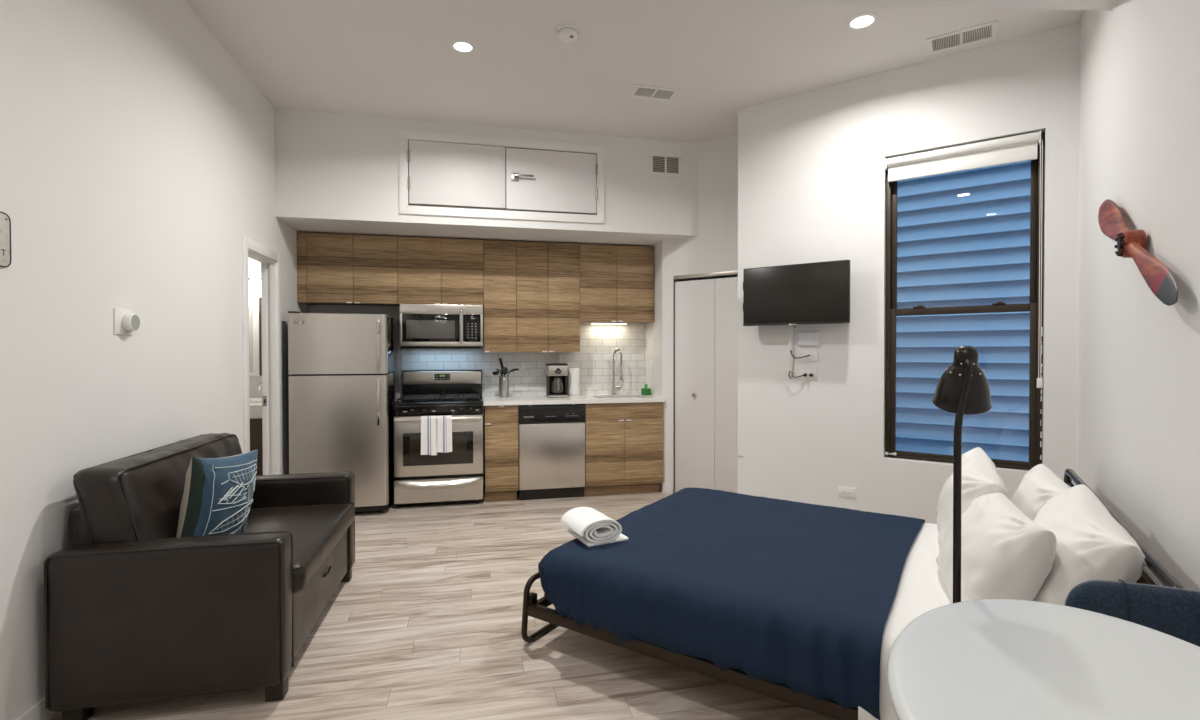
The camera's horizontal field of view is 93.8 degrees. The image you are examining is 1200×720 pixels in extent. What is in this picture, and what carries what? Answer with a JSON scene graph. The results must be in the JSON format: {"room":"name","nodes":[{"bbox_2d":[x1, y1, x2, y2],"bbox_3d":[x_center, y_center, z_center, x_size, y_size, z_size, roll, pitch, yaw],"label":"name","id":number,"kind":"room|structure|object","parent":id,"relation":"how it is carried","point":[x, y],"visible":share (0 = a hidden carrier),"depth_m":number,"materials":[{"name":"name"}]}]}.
{"room":"studio apartment","nodes":[
{"label":"studio apartment","id":0,"kind":"room"},
{"bbox_2d":[0,0,307,719],"bbox_3d":[-2.006,-0.308,1.710,0.100,3.260,7.400,0,1,-12],"label":"wall","id":1,"kind":"structure","parent":0,"point":[137,154],"depth_m":2.41,"materials":[{"name":"white paint"}]},
{"bbox_2d":[0,211,10,266],"bbox_3d":[-1.949,-0.398,1.701,0.007,0.182,0.402,0,1,-12],"label":"wall sign","id":2,"kind":"object","parent":1,"relation":"attached to","point":[5,222],"visible":1,"depth_m":1.88,"materials":[{"name":"metal"}]},
{"bbox_2d":[16,697,60,719],"bbox_3d":[-1.788,1.283,1.006,0.014,0.095,5.695,0,1,-12],"label":"baseboard","id":3,"kind":"structure","parent":1,"relation":"attached to","point":[38,711],"depth_m":2.00,"materials":[{"name":"white"}]},
{"bbox_2d":[114,308,139,334],"bbox_3d":[-2.107,-0.170,2.508,0.040,0.115,0.130,0,1,-12],"label":"thermostat","id":4,"kind":"object","parent":1,"relation":"attached to","point":[126,321],"visible":1,"depth_m":2.50,"materials":[{"name":"white plastic"}]},
{"bbox_2d":[242,236,282,474],"bbox_3d":[-2.519,0.229,4.122,0.116,2.130,0.721,0,1,-12],"label":"door frame","id":5,"kind":"structure","parent":1,"relation":"in","point":[251,249],"depth_m":4.38,"materials":[{"name":"white"}]},
{"bbox_2d":[297,232,316,304],"bbox_3d":[-2.648,-0.815,5.080,0.077,0.613,0.310,0,1,-12],"label":"filler panel","id":6,"kind":"object","parent":1,"relation":"attached to","point":[301,236],"visible":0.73,"depth_m":4.93,"materials":[{"name":"brown wood"}]},
{"bbox_2d":[248,257,261,397],"bbox_3d":[-3.617,0.054,5.473,1.654,2.450,0.630,0,1,-12],"label":"wall","id":7,"kind":"structure","parent":0,"point":[254,267],"depth_m":5.73,"materials":[{"name":"white paint"}]},
{"bbox_2d":[248,278,260,294],"bbox_3d":[-3.555,-0.745,5.635,0.450,0.177,0.162,0,1,-12],"label":"vanity light","id":8,"kind":"object","parent":7,"relation":"attached to","point":[257,281],"visible":0.19,"depth_m":5.61,"materials":[{"name":"silver metal"}]},
{"bbox_2d":[249,297,261,375],"bbox_3d":[-3.684,-0.233,5.614,0.585,0.780,0.160,0,1,-12],"label":"medicine cabinet","id":9,"kind":"object","parent":7,"relation":"attached to","point":[255,330],"visible":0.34,"depth_m":5.59,"materials":[{"name":"white mirror"}]},
{"bbox_2d":[249,301,252,371],"bbox_3d":[-3.685,-0.232,5.537,0.470,0.700,0.008,0,1,-12],"label":"mirror","id":10,"kind":"object","parent":9,"relation":"attached to","point":[250,302],"depth_m":5.58,"materials":[{"name":"white mirror"}]},
{"bbox_2d":[51,488,835,719],"bbox_3d":[0.479,1.341,2.323,5.123,0.060,7.426,0,1,-12],"label":"floor","id":11,"kind":"structure","parent":0,"point":[426,624],"depth_m":2.51,"materials":[{"name":"brown wood"}]},
{"bbox_2d":[44,433,354,719],"bbox_3d":[-1.706,0.854,2.684,0.816,0.912,1.297,0,1,-12],"label":"sofa","id":12,"kind":"object","parent":11,"relation":"on","point":[135,611],"visible":0.88,"depth_m":2.10,"materials":[{"name":"brown leather"}]},
{"bbox_2d":[75,433,253,543],"bbox_3d":[-1.948,0.624,2.633,0.276,0.452,1.090,0,1,-12],"label":"cushion","id":13,"kind":"object","parent":12,"relation":"on","point":[137,497],"depth_m":2.20,"materials":[{"name":"brown leather"}]},
{"bbox_2d":[176,449,257,537],"bbox_3d":[-1.689,0.622,2.495,0.174,0.454,0.470,0,1,2],"label":"throw pillow","id":14,"kind":"object","parent":12,"relation":"on","point":[217,498],"visible":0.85,"depth_m":2.39,"materials":[{"name":"blue fabric"}]},
{"bbox_2d":[203,459,256,535],"bbox_3d":[-1.643,0.624,2.514,0.082,0.366,0.354,0,1,0],"label":"print","id":15,"kind":"object","parent":14,"relation":"attached to","point":[228,484],"depth_m":2.45,"materials":[{"name":"white"}]},
{"bbox_2d":[243,503,354,592],"bbox_3d":[-1.605,0.881,2.706,0.609,0.142,1.021,0,1,-12],"label":"seat cushion","id":16,"kind":"object","parent":12,"relation":"on","point":[315,529],"depth_m":2.78,"materials":[{"name":"brown leather"}]},
{"bbox_2d":[288,311,398,512],"bbox_3d":[-2.197,0.444,4.901,0.746,1.680,0.820,0,1,-12],"label":"refrigerator","id":17,"kind":"object","parent":11,"relation":"on","point":[343,382],"visible":0.91,"depth_m":4.57,"materials":[{"name":"silver metal"}]},
{"bbox_2d":[393,370,482,506],"bbox_3d":[-1.458,0.690,5.157,0.751,1.178,0.688,0,1,-12],"label":"gas range","id":18,"kind":"object","parent":11,"relation":"on","point":[456,475],"visible":1,"depth_m":4.91,"materials":[{"name":"silver metal"}]},
{"bbox_2d":[421,416,436,454],"bbox_3d":[-1.464,0.647,4.811,0.132,0.336,0.046,0,1,-12],"label":"dish towel","id":19,"kind":"object","parent":18,"relation":"hanging from","point":[428,423],"visible":1,"depth_m":4.80,"materials":[{"name":"white fabric"}]},
{"bbox_2d":[393,397,482,405],"bbox_3d":[-1.455,0.378,5.139,0.751,0.033,0.548,0,1,-12],"label":"cooktop","id":20,"kind":"object","parent":18,"relation":"in","point":[453,401],"depth_m":4.92,"materials":[{"name":"black metal"}]},
{"bbox_2d":[437,415,451,452],"bbox_3d":[-1.337,0.636,4.838,0.127,0.317,0.046,0,1,-12],"label":"dish towel","id":21,"kind":"object","parent":18,"relation":"hanging from","point":[444,423],"visible":1,"depth_m":4.82,"materials":[{"name":"white fabric"}]},
{"bbox_2d":[484,405,518,501],"bbox_3d":[-0.941,0.840,5.324,0.297,0.872,0.610,0,1,-12],"label":"base cabinet","id":22,"kind":"object","parent":11,"relation":"on","point":[501,439],"visible":0.91,"depth_m":5.04,"materials":[{"name":"brown wood"}]},
{"bbox_2d":[518,404,584,499],"bbox_3d":[-0.491,0.837,5.396,0.604,0.876,0.586,0,1,-12],"label":"dishwasher","id":23,"kind":"object","parent":11,"relation":"on","point":[551,436],"visible":0.97,"depth_m":5.12,"materials":[{"name":"silver metal"}]},
{"bbox_2d":[584,402,662,495],"bbox_3d":[0.173,0.836,5.566,0.755,0.872,0.610,0,1,-12],"label":"base cabinet","id":24,"kind":"object","parent":11,"relation":"on","point":[624,441],"visible":0.89,"depth_m":5.28,"materials":[{"name":"brown wood"}]},
{"bbox_2d":[483,393,664,405],"bbox_3d":[-0.274,0.379,5.453,1.682,0.038,0.630,0,1,-12],"label":"countertop","id":25,"kind":"structure","parent":24,"relation":"on","point":[582,398],"depth_m":5.25,"materials":[{"name":"white stone"}]},
{"bbox_2d":[499,376,508,397],"bbox_3d":[-0.927,0.261,5.430,0.100,0.200,0.100,0,1,-12],"label":"utensil crock","id":26,"kind":"object","parent":25,"relation":"on","point":[503,381],"visible":0.98,"depth_m":5.39,"materials":[{"name":"silver metal"}]},
{"bbox_2d":[492,369,501,376],"bbox_3d":[-0.974,0.214,5.399,0.124,0.265,0.072,0,1,-12],"label":"ladle","id":27,"kind":"object","parent":26,"relation":"in","point":[494,372],"visible":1,"depth_m":5.39,"materials":[{"name":"black plastic"}]},
{"bbox_2d":[499,358,503,376],"bbox_3d":[-0.945,0.162,5.453,0.072,0.367,0.019,0,1,2],"label":"turner","id":28,"kind":"object","parent":26,"relation":"in","point":[500,359],"visible":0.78,"depth_m":5.45,"materials":[{"name":"black plastic"}]},
{"bbox_2d":[502,367,507,376],"bbox_3d":[-0.913,0.207,5.405,0.060,0.278,0.024,0,1,-12],"label":"spoon","id":29,"kind":"object","parent":26,"relation":"in","point":[504,370],"visible":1,"depth_m":5.39,"materials":[{"name":"black plastic"}]},
{"bbox_2d":[546,363,567,397],"bbox_3d":[-0.421,0.196,5.491,0.190,0.326,0.255,0,1,-12],"label":"coffee maker","id":30,"kind":"object","parent":25,"relation":"on","point":[556,373],"visible":1,"depth_m":5.41,"materials":[{"name":"black plastic"}]},
{"bbox_2d":[567,366,579,395],"bbox_3d":[-0.268,0.210,5.593,0.128,0.296,0.128,0,1,-12],"label":"paper towel holder","id":31,"kind":"object","parent":25,"relation":"on","point":[573,377],"visible":0.91,"depth_m":5.54,"materials":[{"name":"white paper"}]},
{"bbox_2d":[611,348,623,394],"bbox_3d":[0.176,0.118,5.731,0.135,0.475,0.115,0,1,8],"label":"kitchen faucet","id":32,"kind":"object","parent":25,"relation":"on","point":[614,387],"visible":1,"depth_m":5.75,"materials":[{"name":"silver metal"}]},
{"bbox_2d":[641,384,650,394],"bbox_3d":[0.467,0.299,5.699,0.094,0.112,0.058,0,1,-12],"label":"soap bottle","id":33,"kind":"object","parent":25,"relation":"on","point":[644,391],"visible":1,"depth_m":5.68,"materials":[{"name":"green plastic"}]},
{"bbox_2d":[521,469,1184,719],"bbox_3d":[1.036,0.929,2.692,2.245,0.755,1.876,0,1,34],"label":"bed","id":34,"kind":"object","parent":11,"relation":"on","point":[799,604],"visible":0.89,"depth_m":2.20,"materials":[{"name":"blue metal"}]},
{"bbox_2d":[561,507,628,546],"bbox_3d":[-0.028,0.781,2.667,0.243,0.115,0.258,0,1,-26],"label":"rolled towel","id":35,"kind":"object","parent":34,"relation":"on","point":[590,526],"visible":1,"depth_m":2.58,"materials":[{"name":"white fabric"}]},
{"bbox_2d":[936,447,1007,547],"bbox_3d":[1.701,0.670,2.586,0.257,0.458,0.689,0,1,29],"label":"pillow","id":36,"kind":"object","parent":34,"relation":"on","point":[980,477],"visible":0.53,"depth_m":2.46,"materials":[{"name":"white fabric"}]},
{"bbox_2d":[936,492,1056,602],"bbox_3d":[1.389,0.703,2.000,0.295,0.403,0.675,0,1,24],"label":"pillow","id":37,"kind":"object","parent":34,"relation":"on","point":[1005,554],"visible":0.77,"depth_m":1.78,"materials":[{"name":"white fabric"}]},
{"bbox_2d":[1011,464,1070,520],"bbox_3d":[1.919,0.697,2.441,0.254,0.388,0.670,0,1,34],"label":"pillow","id":38,"kind":"object","parent":34,"relation":"on","point":[1039,484],"visible":0.24,"depth_m":2.40,"materials":[{"name":"white fabric"}]},
{"bbox_2d":[1033,484,1146,604],"bbox_3d":[1.575,0.679,1.877,0.292,0.421,0.669,0,1,34],"label":"pillow","id":39,"kind":"object","parent":34,"relation":"on","point":[1091,544],"visible":0.47,"depth_m":1.69,"materials":[{"name":"white fabric"}]},
{"bbox_2d":[932,346,991,602],"bbox_3d":[0.973,0.640,1.523,0.239,1.359,0.227,0,1,-12],"label":"floor lamp","id":40,"kind":"object","parent":11,"relation":"on","point":[963,388],"visible":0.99,"depth_m":1.51,"materials":[{"name":"black metal"}]},
{"bbox_2d":[887,599,1199,719],"bbox_3d":[0.863,0.957,0.955,0.670,0.740,0.924,0,1,33],"label":"dining table","id":41,"kind":"object","parent":11,"relation":"on","point":[985,659],"visible":1,"depth_m":1.07,"materials":[{"name":"white"}]},
{"bbox_2d":[1064,580,1199,646],"bbox_3d":[1.243,0.929,1.161,0.360,0.790,0.436,0,1,20],"label":"dining chair","id":42,"kind":"object","parent":11,"relation":"on","point":[1172,611],"visible":0.36,"depth_m":1.33,"materials":[{"name":"blue fabric"}]},
{"bbox_2d":[308,305,645,487],"bbox_3d":[-1.083,-0.357,5.649,3.376,3.260,0.112,0,1,-12],"label":"wall","id":43,"kind":"structure","parent":0,"point":[598,342],"depth_m":5.70,"materials":[{"name":"tile"}]},
{"bbox_2d":[307,233,399,305],"bbox_3d":[-2.237,-0.815,5.164,0.756,0.616,0.334,0,1,-12],"label":"upper cabinet","id":44,"kind":"object","parent":43,"relation":"attached to","point":[343,269],"visible":0.96,"depth_m":5.01,"materials":[{"name":"brown wood"}]},
{"bbox_2d":[398,236,483,304],"bbox_3d":[-1.494,-0.818,5.325,0.761,0.616,0.334,0,1,-12],"label":"upper cabinet","id":45,"kind":"object","parent":43,"relation":"attached to","point":[446,271],"visible":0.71,"depth_m":5.17,"materials":[{"name":"brown wood"}]},
{"bbox_2d":[400,304,482,348],"bbox_3d":[-1.474,-0.307,5.275,0.730,0.401,0.438,0,1,-12],"label":"microwave","id":46,"kind":"object","parent":45,"relation":"attached to","point":[422,326],"visible":1,"depth_m":5.11,"materials":[{"name":"silver metal"}]},
{"bbox_2d":[483,240,516,351],"bbox_3d":[-0.972,-0.601,5.441,0.303,1.054,0.334,0,1,-12],"label":"upper cabinet","id":47,"kind":"object","parent":43,"relation":"attached to","point":[499,257],"visible":1,"depth_m":5.29,"materials":[{"name":"brown wood"}]},
{"bbox_2d":[517,362,524,373],"bbox_3d":[-0.795,0.082,5.655,0.074,0.118,0.008,0,1,-12],"label":"outlet","id":48,"kind":"object","parent":43,"relation":"attached to","point":[520,365],"visible":0.98,"depth_m":5.65,"materials":[{"name":"white plastic"}]},
{"bbox_2d":[516,241,579,351],"bbox_3d":[-0.525,-0.603,5.538,0.608,1.054,0.334,0,1,-12],"label":"upper cabinet","id":49,"kind":"object","parent":43,"relation":"attached to","point":[547,274],"visible":0.95,"depth_m":5.38,"materials":[{"name":"brown wood"}]},
{"bbox_2d":[555,352,561,361],"bbox_3d":[-0.427,-0.035,5.734,0.074,0.118,0.008,0,1,-12],"label":"outlet","id":50,"kind":"object","parent":43,"relation":"attached to","point":[556,353],"visible":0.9,"depth_m":5.73,"materials":[{"name":"white plastic"}]},
{"bbox_2d":[580,244,653,322],"bbox_3d":[0.140,-0.755,5.681,0.750,0.756,0.334,0,1,-12],"label":"upper cabinet","id":51,"kind":"object","parent":43,"relation":"attached to","point":[617,281],"visible":0.94,"depth_m":5.52,"materials":[{"name":"brown wood"}]},
{"bbox_2d":[591,322,626,324],"bbox_3d":[0.094,-0.375,5.757,0.370,0.020,0.050,0,1,-12],"label":"light","id":52,"kind":"object","parent":51,"relation":"attached to","point":[610,323],"visible":1,"depth_m":5.74,"materials":[{"name":"white plastic"}]},
{"bbox_2d":[592,323,625,324],"bbox_3d":[0.094,-0.369,5.757,0.360,0.009,0.040,0,1,-12],"label":"diffuser","id":53,"kind":"object","parent":52,"relation":"attached to","point":[592,323],"depth_m":5.75,"materials":[{"name":"white plastic"}]},
{"bbox_2d":[275,108,697,246],"bbox_3d":[-0.913,-1.560,5.191,3.525,0.845,0.851,0,1,-12],"label":"wall","id":54,"kind":"structure","parent":0,"point":[336,173],"depth_m":4.72,"materials":[{"name":"white paint"}]},
{"bbox_2d":[399,130,603,223],"bbox_3d":[-0.796,-1.539,4.745,1.716,0.680,0.072,0,1,-12],"label":"access panel","id":55,"kind":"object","parent":54,"relation":"in","point":[441,174],"depth_m":4.75,"materials":[{"name":"white paint"},{"name":"metal"}]},
{"bbox_2d":[650,152,681,176],"bbox_3d":[0.594,-1.763,5.076,0.300,0.200,0.010,0,1,-12],"label":"air vent","id":56,"kind":"object","parent":54,"relation":"in","point":[661,164],"visible":1,"depth_m":5.08,"materials":[{"name":"white plastic"}]},
{"bbox_2d":[185,0,1084,142],"bbox_3d":[0.473,-1.989,2.283,5.123,0.080,7.426,0,1,-12],"label":"ceiling","id":57,"kind":"structure","parent":0,"point":[377,58],"depth_m":3.62,"materials":[{"name":"white paint"}]},
{"bbox_2d":[450,39,475,52],"bbox_3d":[-0.856,-1.957,3.511,0.154,0.010,0.154,0,1,-12],"label":"recessed light","id":58,"kind":"object","parent":57,"relation":"in","point":[461,45],"visible":1,"depth_m":3.50,"materials":[{"name":"white plastic"}]},
{"bbox_2d":[556,24,579,42],"bbox_3d":[-0.191,-1.937,3.349,0.140,0.048,0.140,0,1,-12],"label":"smoke detector","id":59,"kind":"object","parent":57,"relation":"attached to","point":[568,34],"visible":1,"depth_m":3.31,"materials":[{"name":"white plastic"}]},
{"bbox_2d":[630,84,679,100],"bbox_3d":[0.402,-1.967,4.142,0.330,0.010,0.185,0,1,-14],"label":"ceiling vent","id":60,"kind":"object","parent":57,"relation":"in","point":[640,91],"visible":1,"depth_m":4.14,"materials":[{"name":"white plastic"}]},
{"bbox_2d":[846,12,878,29],"bbox_3d":[1.516,-1.958,3.252,0.173,0.010,0.173,0,1,-12],"label":"recessed light","id":61,"kind":"object","parent":57,"relation":"in","point":[864,19],"visible":1,"depth_m":3.24,"materials":[{"name":"white plastic"}]},
{"bbox_2d":[673,0,1114,10],"bbox_3d":[0.130,-1.778,2.323,4.480,0.341,0.369,0,1,-2],"label":"ceiling beam","id":62,"kind":"structure","parent":57,"relation":"attached to","point":[1023,4],"depth_m":2.54,"materials":[{"name":"white paint"}]},
{"bbox_2d":[926,20,997,54],"bbox_3d":[2.204,-1.961,3.429,0.360,0.010,0.210,0,1,33],"label":"ceiling vent","id":63,"kind":"object","parent":57,"relation":"in","point":[979,33],"visible":1,"depth_m":3.42,"materials":[{"name":"white plastic"}]},
{"bbox_2d":[646,241,661,491],"bbox_3d":[0.590,0.057,5.673,0.100,2.425,0.585,0,1,-12],"label":"wall","id":64,"kind":"structure","parent":0,"point":[653,329],"depth_m":5.57,"materials":[{"name":"white paint"}]},
{"bbox_2d":[662,134,737,492],"bbox_3d":[1.007,-0.355,5.153,0.930,3.260,0.100,0,1,34],"label":"wall","id":65,"kind":"structure","parent":0,"point":[715,247],"depth_m":5.12,"materials":[{"name":"white paint"}]},
{"bbox_2d":[664,483,672,493],"bbox_3d":[0.654,1.226,5.347,0.085,0.095,0.014,0,1,34],"label":"baseboard","id":66,"kind":"structure","parent":65,"relation":"attached to","point":[668,488],"depth_m":5.34,"materials":[{"name":"white"}]},
{"bbox_2d":[673,270,737,492],"bbox_3d":[1.036,0.242,5.096,0.812,2.067,0.074,0,1,34],"label":"door","id":67,"kind":"structure","parent":65,"relation":"in","point":[705,312],"depth_m":5.14,"materials":[{"name":"white painted wood"},{"name":"metal"}]},
{"bbox_2d":[679,275,737,281],"bbox_3d":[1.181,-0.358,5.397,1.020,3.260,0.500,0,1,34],"label":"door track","id":68,"kind":"structure","parent":0,"point":[732,275],"depth_m":5.67,"materials":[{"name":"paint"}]},
{"bbox_2d":[737,107,748,494],"bbox_3d":[1.434,-0.352,4.874,0.090,3.260,1.080,0,1,34],"label":"wall","id":69,"kind":"structure","parent":0,"point":[743,114],"depth_m":4.43,"materials":[{"name":"white paint"}]},
{"bbox_2d":[748,22,1080,523],"bbox_3d":[2.109,-0.341,3.854,2.177,3.260,0.160,0,1,34],"label":"wall","id":70,"kind":"structure","parent":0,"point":[817,172],"depth_m":3.91,"materials":[{"name":"white paint"}]},
{"bbox_2d":[788,325,792,376],"bbox_3d":[1.430,-0.102,4.216,0.034,0.465,0.016,0,1,34],"label":"cover","id":71,"kind":"object","parent":70,"relation":"attached to","point":[790,328],"visible":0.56,"depth_m":4.21,"materials":[{"name":"white plastic"}]},
{"bbox_2d":[788,371,812,377],"bbox_3d":[1.483,0.111,4.157,0.175,0.055,0.036,0,1,26],"label":"cable","id":72,"kind":"object","parent":70,"relation":"attached to","point":[804,374],"visible":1,"depth_m":4.14,"materials":[{"name":"grey plastic"}]},
{"bbox_2d":[797,332,818,345],"bbox_3d":[1.532,-0.156,4.139,0.150,0.102,0.026,0,1,34],"label":"wall box","id":73,"kind":"object","parent":70,"relation":"attached to","point":[803,338],"visible":1,"depth_m":4.13,"materials":[{"name":"white plastic"}]},
{"bbox_2d":[800,370,816,379],"bbox_3d":[1.540,0.112,4.149,0.118,0.074,0.008,0,1,35],"label":"outlet","id":74,"kind":"object","parent":70,"relation":"attached to","point":[814,372],"visible":1,"depth_m":4.15,"materials":[{"name":"white plastic"}]},
{"bbox_2d":[802,352,817,361],"bbox_3d":[1.546,-0.025,4.142,0.118,0.074,0.008,0,1,34],"label":"outlet","id":75,"kind":"object","parent":70,"relation":"attached to","point":[813,357],"visible":1,"depth_m":4.14,"materials":[{"name":"white plastic"}]},
{"bbox_2d":[838,486,855,498],"bbox_3d":[1.762,0.945,4.007,0.118,0.074,0.008,0,1,34],"label":"outlet","id":76,"kind":"object","parent":70,"relation":"attached to","point":[846,492],"visible":1,"depth_m":4.00,"materials":[{"name":"white plastic"}]},
{"bbox_2d":[885,131,1042,387],"bbox_3d":[2.323,-0.608,3.637,0.860,1.549,0.054,0,1,34],"label":"roller blind","id":77,"kind":"object","parent":70,"relation":"attached to","point":[1019,148],"visible":1,"depth_m":3.57,"materials":[{"name":"white fabric"}]},
{"bbox_2d":[885,132,1044,468],"bbox_3d":[2.364,-0.356,3.696,0.865,2.058,0.090,0,1,34],"label":"window","id":78,"kind":"structure","parent":70,"relation":"attached to","point":[891,311],"depth_m":3.56,"materials":[{"name":"brown metal"}]},
{"bbox_3d":[1.458,-0.414,4.139,0.160,0.359,0.104,0,1,34],"label":"tv bracket","id":79,"kind":"object","parent":70,"relation":"attached to","visible":0},
{"bbox_2d":[743,259,849,325],"bbox_3d":[1.413,-0.471,4.095,0.760,0.442,0.077,0,1,34],"label":"television","id":80,"kind":"object","parent":79,"relation":"attached to","point":[817,292],"visible":1,"depth_m":4.04,"materials":[{"name":"black plastic"}]},
{"bbox_2d":[1077,0,1199,590],"bbox_3d":[1.270,-0.302,0.801,0.120,3.260,5.830,0,1,33],"label":"wall","id":81,"kind":"structure","parent":0,"point":[1138,384],"depth_m":2.11,"materials":[{"name":"white paint"}]},
{"bbox_2d":[1098,199,1177,305],"bbox_3d":[1.979,-0.438,2.103,0.074,0.542,1.102,0,1,33],"label":"propeller","id":82,"kind":"object","parent":81,"relation":"attached to","point":[1113,224],"visible":1,"depth_m":2.03,"materials":[{"name":"red wood"}]},
{"bbox_3d":[-3.432,1.316,4.412,1.554,0.050,2.650,0,1,-12],"label":"floor","id":83,"kind":"structure","parent":0,"visible":0},
{"bbox_2d":[249,382,262,475],"bbox_3d":[-3.387,0.753,5.480,0.920,1.050,0.550,0,1,-12],"label":"bathroom vanity","id":84,"kind":"object","parent":83,"relation":"on","point":[256,442],"visible":0.12,"depth_m":5.25,"materials":[{"name":"brown"}]},
{"bbox_2d":[249,398,261,418],"bbox_3d":[-3.388,0.462,5.476,0.920,0.163,0.550,0,1,-12],"label":"basin","id":85,"kind":"object","parent":84,"relation":"in","point":[255,403],"depth_m":5.24,"materials":[{"name":"white ceramic"}]},
{"label":"outside","id":86,"kind":"structure","parent":0,"visible":0},
{"bbox_2d":[896,160,1030,461],"bbox_3d":[5.170,-0.957,3.764,14.500,5.684,0.110,0,1,34],"label":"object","id":87,"kind":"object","parent":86,"point":[963,237],"depth_m":5.03,"materials":[{"name":"blue"}]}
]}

